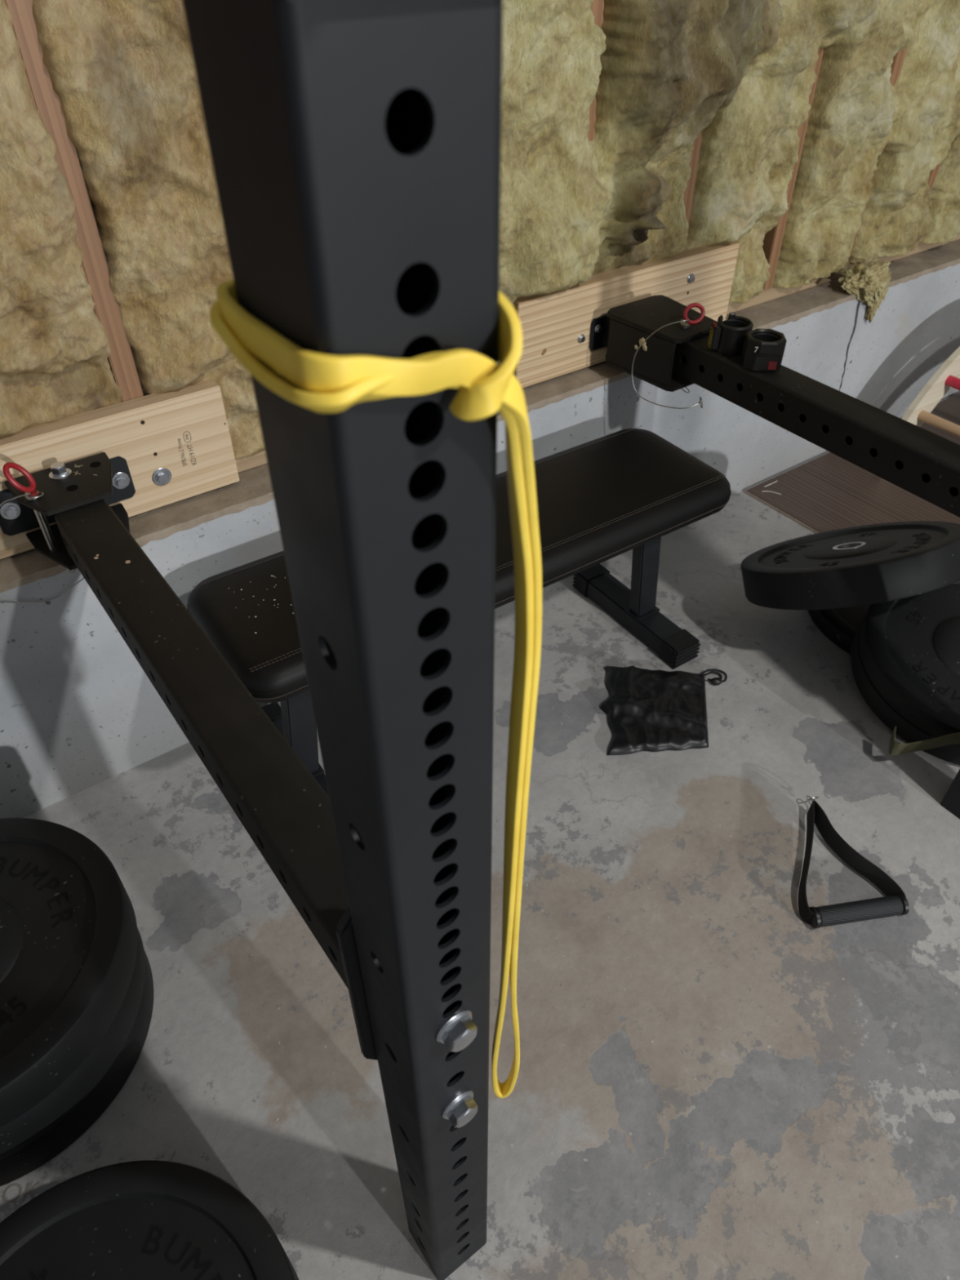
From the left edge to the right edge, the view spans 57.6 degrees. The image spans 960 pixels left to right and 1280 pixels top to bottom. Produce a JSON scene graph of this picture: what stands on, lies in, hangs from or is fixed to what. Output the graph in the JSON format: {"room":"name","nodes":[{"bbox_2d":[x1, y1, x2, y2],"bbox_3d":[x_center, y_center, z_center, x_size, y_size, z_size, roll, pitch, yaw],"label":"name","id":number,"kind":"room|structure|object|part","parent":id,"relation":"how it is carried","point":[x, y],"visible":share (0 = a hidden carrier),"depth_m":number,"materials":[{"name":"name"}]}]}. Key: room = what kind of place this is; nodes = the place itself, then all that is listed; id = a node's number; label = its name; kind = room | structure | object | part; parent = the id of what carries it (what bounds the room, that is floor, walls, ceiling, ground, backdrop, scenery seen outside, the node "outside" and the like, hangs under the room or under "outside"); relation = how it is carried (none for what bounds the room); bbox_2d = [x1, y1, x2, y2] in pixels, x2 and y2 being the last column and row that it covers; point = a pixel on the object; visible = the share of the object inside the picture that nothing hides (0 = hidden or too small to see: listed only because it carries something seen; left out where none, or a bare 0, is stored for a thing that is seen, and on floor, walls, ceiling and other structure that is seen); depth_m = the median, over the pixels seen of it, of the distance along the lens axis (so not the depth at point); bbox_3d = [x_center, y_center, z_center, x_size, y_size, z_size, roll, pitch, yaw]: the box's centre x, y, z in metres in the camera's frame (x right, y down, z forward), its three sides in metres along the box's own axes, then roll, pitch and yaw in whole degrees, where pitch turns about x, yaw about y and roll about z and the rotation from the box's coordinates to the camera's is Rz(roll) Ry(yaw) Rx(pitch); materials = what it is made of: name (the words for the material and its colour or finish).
{"room":"gym","nodes":[
{"label":"gym","id":0,"kind":"room"},
{"bbox_2d":[0,391,959,1279],"bbox_3d":[3.086,3.171,-1.470,11.000,0.121,12.600,-25,47,-26],"label":"floor","id":1,"kind":"structure","parent":0,"point":[713,1082],"depth_m":1.38,"materials":[{"name":"concrete"}]},
{"bbox_2d":[0,951,153,1186],"bbox_3d":[-0.731,0.572,1.309,0.450,0.084,0.450,-25,47,-26],"label":"bumper plate","id":2,"kind":"object","parent":1,"relation":"on","point":[69,1129],"visible":0.12,"depth_m":1.22,"materials":[{"name":"black rubber"}]},
{"bbox_2d":[0,927,145,1159],"bbox_3d":[-0.722,0.511,1.251,0.450,0.082,0.450,-25,47,-26],"label":"bumper plate","id":3,"kind":"object","parent":2,"relation":"on","point":[17,1134],"visible":0.17,"depth_m":1.17,"materials":[{"name":"black rubber"}]},
{"bbox_2d":[0,817,137,1128],"bbox_3d":[-0.712,0.449,1.196,0.450,0.082,0.450,25,47,25],"label":"bumper plate","id":4,"kind":"object","parent":3,"relation":"on","point":[68,934],"visible":1,"depth_m":1.18,"materials":[{"name":"black rubber"}]},
{"bbox_2d":[0,0,502,1279],"bbox_3d":[-0.344,-0.349,0.692,0.228,2.280,1.130,-26,48,-26],"label":"frame","id":5,"kind":"object","parent":1,"relation":"on","point":[355,145],"visible":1,"depth_m":0.39,"materials":[{"name":"metal"}]},
{"bbox_2d":[0,462,84,602],"bbox_3d":[-0.707,-0.142,1.327,0.166,0.251,0.046,-25,47,-26],"label":"pin","id":6,"kind":"object","parent":5,"relation":"attached to","point":[31,494],"visible":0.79,"depth_m":1.30,"materials":[{"name":"metal"}]},
{"bbox_3d":[-0.628,-0.235,1.332,0.155,0.008,0.126,-25,47,-26],"label":"plate","id":7,"kind":"part","parent":5,"relation":"part of","materials":[{"name":"black metal"}]},
{"bbox_3d":[-0.667,-0.233,1.407,0.212,0.077,0.005,-25,47,-26],"label":"plate","id":8,"kind":"part","parent":5,"relation":"part of","materials":[{"name":"black metal"}]},
{"bbox_3d":[-0.627,-0.162,1.395,0.155,0.008,0.132,-25,47,-26],"label":"plate","id":9,"kind":"part","parent":5,"relation":"part of","materials":[{"name":"black metal"}]},
{"bbox_3d":[-0.332,0.069,1.055,0.076,0.076,0.895,-26,48,-26],"label":"arm","id":10,"kind":"part","parent":5,"relation":"part of"},
{"bbox_3d":[-0.068,0.283,0.752,0.097,0.258,0.011,-26,48,-26],"label":"plate","id":11,"kind":"part","parent":5,"relation":"part of","materials":[{"name":"black metal"}]},
{"bbox_2d":[209,279,542,1097],"bbox_3d":[-0.035,0.148,0.588,0.121,0.761,0.115,-25,47,-26],"label":"band","id":12,"kind":"object","parent":5,"relation":"hanging from","point":[486,387],"visible":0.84,"depth_m":0.34,"materials":[{"name":"yellow rubber"}]},
{"bbox_2d":[286,1254,298,1279],"bbox_3d":[-0.415,0.870,0.990,0.450,0.062,0.450,-25,47,-26],"label":"bumper plate","id":13,"kind":"object","parent":1,"relation":"on","point":[296,1276],"visible":0.02,"depth_m":1.08,"materials":[{"name":"black rubber"}]},
{"bbox_2d":[0,1160,297,1279],"bbox_3d":[-0.415,0.823,0.948,0.450,0.062,0.450,32,51,31],"label":"bumper plate","id":14,"kind":"object","parent":13,"relation":"on","point":[143,1220],"visible":1,"depth_m":1.04,"materials":[{"name":"black rubber"}]},
{"bbox_2d":[186,426,731,796],"bbox_3d":[0.004,-0.047,1.742,1.049,0.433,0.359,-24,47,-25],"label":"weight bench","id":15,"kind":"object","parent":1,"relation":"on","point":[598,500],"visible":0.59,"depth_m":1.64,"materials":[{"name":"black leather"}]},
{"bbox_3d":[-0.327,0.129,1.558,0.091,0.316,0.048,-24,47,-25],"label":"post","id":16,"kind":"part","parent":15,"relation":"part of","materials":[{"name":"black metal"}]},
{"bbox_3d":[0.364,-0.181,1.905,0.091,0.316,0.048,-24,47,-25],"label":"post","id":17,"kind":"part","parent":15,"relation":"part of","materials":[{"name":"black metal"}]},
{"bbox_2d":[600,665,727,755],"bbox_3d":[0.396,0.141,1.834,0.284,0.029,0.258,2,42,2],"label":"pouch","id":18,"kind":"object","parent":1,"relation":"on","point":[646,709],"visible":1,"depth_m":1.82,"materials":[{"name":"black fabric"}]},
{"bbox_2d":[589,294,959,818],"bbox_3d":[0.646,-0.816,1.216,0.213,2.280,1.129,-25,47,-25],"label":"power rack arm","id":19,"kind":"object","parent":1,"relation":"on","point":[919,461],"visible":0.94,"depth_m":1.62,"materials":[{"name":"metal"}]},
{"bbox_3d":[0.330,-0.691,1.925,0.202,0.072,0.032,-25,47,-26],"label":"plate","id":20,"kind":"part","parent":19,"relation":"part of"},
{"bbox_3d":[0.337,-0.634,1.854,0.127,0.091,0.234,4,42,4],"label":"plate","id":21,"kind":"part","parent":19,"relation":"part of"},
{"bbox_3d":[0.386,-0.592,1.880,0.168,0.008,0.210,-25,47,-26],"label":"plate","id":22,"kind":"part","parent":19,"relation":"part of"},
{"bbox_3d":[0.385,-0.667,1.815,0.168,0.009,0.206,-25,47,-26],"label":"plate","id":23,"kind":"part","parent":19,"relation":"part of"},
{"bbox_2d":[631,302,705,408],"bbox_3d":[0.387,-0.571,1.775,0.137,0.186,0.115,-1,42,-1],"label":"pin","id":24,"kind":"object","parent":19,"relation":"attached to","point":[685,323],"visible":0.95,"depth_m":1.76,"materials":[{"name":"metal"}]},
{"bbox_2d":[707,312,753,355],"bbox_3d":[0.487,-0.595,1.698,0.079,0.060,0.068,-2,42,-2],"label":"barbell collar","id":25,"kind":"object","parent":19,"relation":"on","point":[726,337],"visible":0.94,"depth_m":1.68,"materials":[{"name":"black plastic"}]},
{"bbox_3d":[0.455,-0.589,1.695,0.014,0.044,0.028,-2,42,-2],"label":"lever","id":26,"kind":"part","parent":25,"relation":"part of","materials":[{"name":"black plastic"}]},
{"bbox_2d":[740,328,786,372],"bbox_3d":[0.534,-0.544,1.643,0.070,0.056,0.077,3,42,4],"label":"barbell collar","id":27,"kind":"object","parent":19,"relation":"on","point":[763,349],"visible":1,"depth_m":1.62,"materials":[{"name":"black plastic"}]},
{"bbox_3d":[0.533,-0.515,1.625,0.048,0.030,0.008,3,42,4],"label":"lever","id":28,"kind":"part","parent":27,"relation":"part of","materials":[{"name":"black plastic"}]},
{"bbox_3d":[0.632,-0.401,1.582,0.076,0.076,0.930,-25,47,-25],"label":"arm","id":29,"kind":"part","parent":19,"relation":"part of"},
{"bbox_2d":[807,604,870,654],"bbox_3d":[1.007,-0.078,2.067,0.450,0.045,0.450,-25,47,-26],"label":"bumper plate","id":30,"kind":"object","parent":1,"relation":"on","point":[840,626],"visible":0.03,"depth_m":2.01,"materials":[{"name":"black rubber"}]},
{"bbox_2d":[745,393,959,533],"bbox_3d":[1.901,-0.331,2.375,1.712,0.012,1.554,-25,47,-26],"label":"wooden board","id":31,"kind":"object","parent":1,"relation":"on","point":[827,492],"visible":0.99,"depth_m":2.45,"materials":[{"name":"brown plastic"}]},
{"bbox_2d":[901,346,959,437],"bbox_3d":[1.669,-0.673,2.464,0.937,0.385,0.498,-25,47,-26],"label":"arch","id":32,"kind":"object","parent":31,"relation":"on","point":[947,376],"visible":0.62,"depth_m":2.44,"materials":[{"name":"brown wood"}]},
{"bbox_2d":[797,795,909,928],"bbox_3d":[0.616,0.383,1.554,0.180,0.038,0.259,-6,42,-7],"label":"handle","id":33,"kind":"object","parent":1,"relation":"on","point":[895,902],"visible":1,"depth_m":1.50,"materials":[{"name":"black plastic"}]},
{"bbox_2d":[850,620,959,764],"bbox_3d":[1.019,0.067,1.837,0.451,0.125,0.450,7,42,7],"label":"bumper plate","id":34,"kind":"object","parent":1,"relation":"on","point":[908,731],"visible":0.19,"depth_m":1.76,"materials":[{"name":"black rubber"}]},
{"bbox_2d":[858,579,959,746],"bbox_3d":[1.018,0.033,1.795,0.451,0.125,0.450,-4,42,-5],"label":"bumper plate","id":35,"kind":"object","parent":34,"relation":"on","point":[909,647],"visible":0.85,"depth_m":1.77,"materials":[{"name":"black rubber"}]},
{"bbox_2d":[740,520,959,609],"bbox_3d":[0.796,-0.165,1.872,0.450,0.296,0.420,-18,45,-19],"label":"bumper plate","id":36,"kind":"object","parent":35,"relation":"on","point":[870,564],"visible":1,"depth_m":1.74,"materials":[{"name":"black rubber"}]},
{"bbox_2d":[888,726,959,755],"bbox_3d":[0.926,0.196,1.647,0.268,0.102,0.047,11,43,12],"label":"strap","id":37,"kind":"object","parent":1,"relation":"on","point":[895,748],"visible":1,"depth_m":1.67,"materials":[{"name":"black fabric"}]},
{"bbox_2d":[0,239,959,817],"bbox_3d":[-0.378,-0.260,2.007,11.000,0.600,0.535,-25,47,-26],"label":"wall","id":38,"kind":"structure","parent":0,"point":[79,711],"depth_m":1.69,"materials":[{"name":"concrete"}]},
{"bbox_2d":[3,0,143,401],"bbox_3d":[-0.597,-1.042,0.907,0.036,1.970,0.102,-25,47,-26],"label":"wall stud","id":39,"kind":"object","parent":38,"relation":"attached to","point":[94,263],"depth_m":1.23,"materials":[{"name":"brown wood"}]},
{"bbox_2d":[0,377,239,559],"bbox_3d":[-0.782,-0.204,1.352,0.831,0.184,0.047,-25,47,-26],"label":"board","id":40,"kind":"object","parent":38,"relation":"attached to","point":[175,446],"visible":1,"depth_m":1.44,"materials":[{"name":"brown wood"}]},
{"bbox_2d":[586,0,604,141],"bbox_3d":[0.176,-1.407,1.317,0.036,1.970,0.102,-25,47,-26],"label":"trim","id":41,"kind":"structure","parent":38,"relation":"attached to","point":[597,6],"depth_m":1.55,"materials":[{"name":"brown wood"}]},
{"bbox_2d":[235,233,959,472],"bbox_3d":[-0.309,-0.429,1.726,11.000,0.034,0.104,-25,47,-26],"label":"trim","id":42,"kind":"structure","parent":38,"relation":"on","point":[243,464],"depth_m":2.24,"materials":[{"name":"brown wood"}]},
{"bbox_2d":[0,0,122,437],"bbox_3d":[-0.699,-0.551,1.170,0.317,0.892,0.141,-25,47,-26],"label":"insulation batt","id":43,"kind":"object","parent":42,"relation":"on","point":[55,349],"visible":0.63,"depth_m":1.23,"materials":[{"name":"beige fabric"}]},
{"bbox_2d":[31,0,264,457],"bbox_3d":[-0.441,-0.671,1.305,0.315,0.892,0.145,-25,47,-26],"label":"insulation batt","id":44,"kind":"object","parent":42,"relation":"on","point":[122,73],"visible":0.41,"depth_m":1.24,"materials":[{"name":"beige fabric"}]},
{"bbox_2d":[497,0,608,364],"bbox_3d":[0.082,-0.907,1.569,0.322,0.892,0.170,-25,47,-26],"label":"insulation batt","id":45,"kind":"object","parent":42,"relation":"on","point":[553,200],"visible":0.59,"depth_m":1.58,"materials":[{"name":"beige fabric"}]},
{"bbox_2d":[588,0,762,275],"bbox_3d":[0.356,-1.007,1.681,0.300,0.892,0.245,-25,47,-26],"label":"insulation batt","id":46,"kind":"object","parent":42,"relation":"on","point":[668,66],"visible":0.7,"depth_m":1.60,"materials":[{"name":"beige fabric"}]},
{"bbox_2d":[685,0,861,305],"bbox_3d":[0.601,-1.146,1.837,0.343,0.892,0.187,-25,47,-26],"label":"insulation batt","id":47,"kind":"object","parent":42,"relation":"on","point":[748,155],"visible":0.77,"depth_m":1.85,"materials":[{"name":"beige fabric"}]},
{"bbox_2d":[772,0,920,288],"bbox_3d":[0.862,-1.277,1.984,0.310,0.892,0.170,-25,47,-26],"label":"insulation batt","id":48,"kind":"object","parent":42,"relation":"on","point":[855,105],"visible":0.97,"depth_m":2.02,"materials":[{"name":"beige fabric"}]},
{"bbox_2d":[849,0,959,262],"bbox_3d":[1.109,-1.399,2.121,0.304,0.892,0.156,-25,47,-26],"label":"insulation batt","id":49,"kind":"object","parent":42,"relation":"on","point":[895,217],"visible":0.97,"depth_m":2.17,"materials":[{"name":"beige fabric"}]},
{"bbox_2d":[919,134,959,244],"bbox_3d":[1.358,-1.517,2.253,0.308,0.892,0.155,-25,47,-26],"label":"insulation batt","id":50,"kind":"object","parent":42,"relation":"on","point":[944,205],"visible":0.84,"depth_m":2.40,"materials":[{"name":"beige fabric"}]},
{"bbox_2d":[513,241,739,388],"bbox_3d":[0.329,-0.730,1.941,0.641,0.184,0.046,-25,47,-26],"label":"board","id":51,"kind":"object","parent":38,"relation":"attached to","point":[556,326],"visible":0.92,"depth_m":1.88,"materials":[{"name":"brown wood"}]},
{"bbox_2d":[683,131,702,249],"bbox_3d":[0.420,-1.522,1.446,0.036,1.970,0.102,-25,47,-26],"label":"stud","id":52,"kind":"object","parent":38,"relation":"attached to","point":[688,193],"depth_m":1.87,"materials":[{"name":"brown wood"}]},
{"bbox_2d":[762,48,823,289],"bbox_3d":[0.700,-1.655,1.595,0.036,1.970,0.102,-25,47,-26],"label":"trim","id":53,"kind":"structure","parent":38,"relation":"attached to","point":[772,242],"depth_m":2.12,"materials":[{"name":"brown wood"}]},
{"bbox_2d":[838,257,891,324],"bbox_3d":[1.016,-0.919,2.321,0.200,0.166,0.106,-25,47,-26],"label":"tuft","id":54,"kind":"object","parent":38,"relation":"on","point":[870,281],"visible":1,"depth_m":2.27,"materials":[{"name":"beige fabric"}]},
{"bbox_2d":[848,24,913,262],"bbox_3d":[0.953,-1.774,1.729,0.036,1.970,0.102,-25,47,-26],"label":"trim","id":55,"kind":"structure","parent":38,"relation":"attached to","point":[898,60],"depth_m":2.05,"materials":[{"name":"brown wood"}]},
{"bbox_2d":[928,163,940,204],"bbox_3d":[1.201,-1.891,1.860,0.036,1.970,0.102,-25,47,-26],"label":"stud","id":56,"kind":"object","parent":38,"relation":"attached to","point":[933,174],"depth_m":2.37,"materials":[{"name":"brown wood"}]}
]}

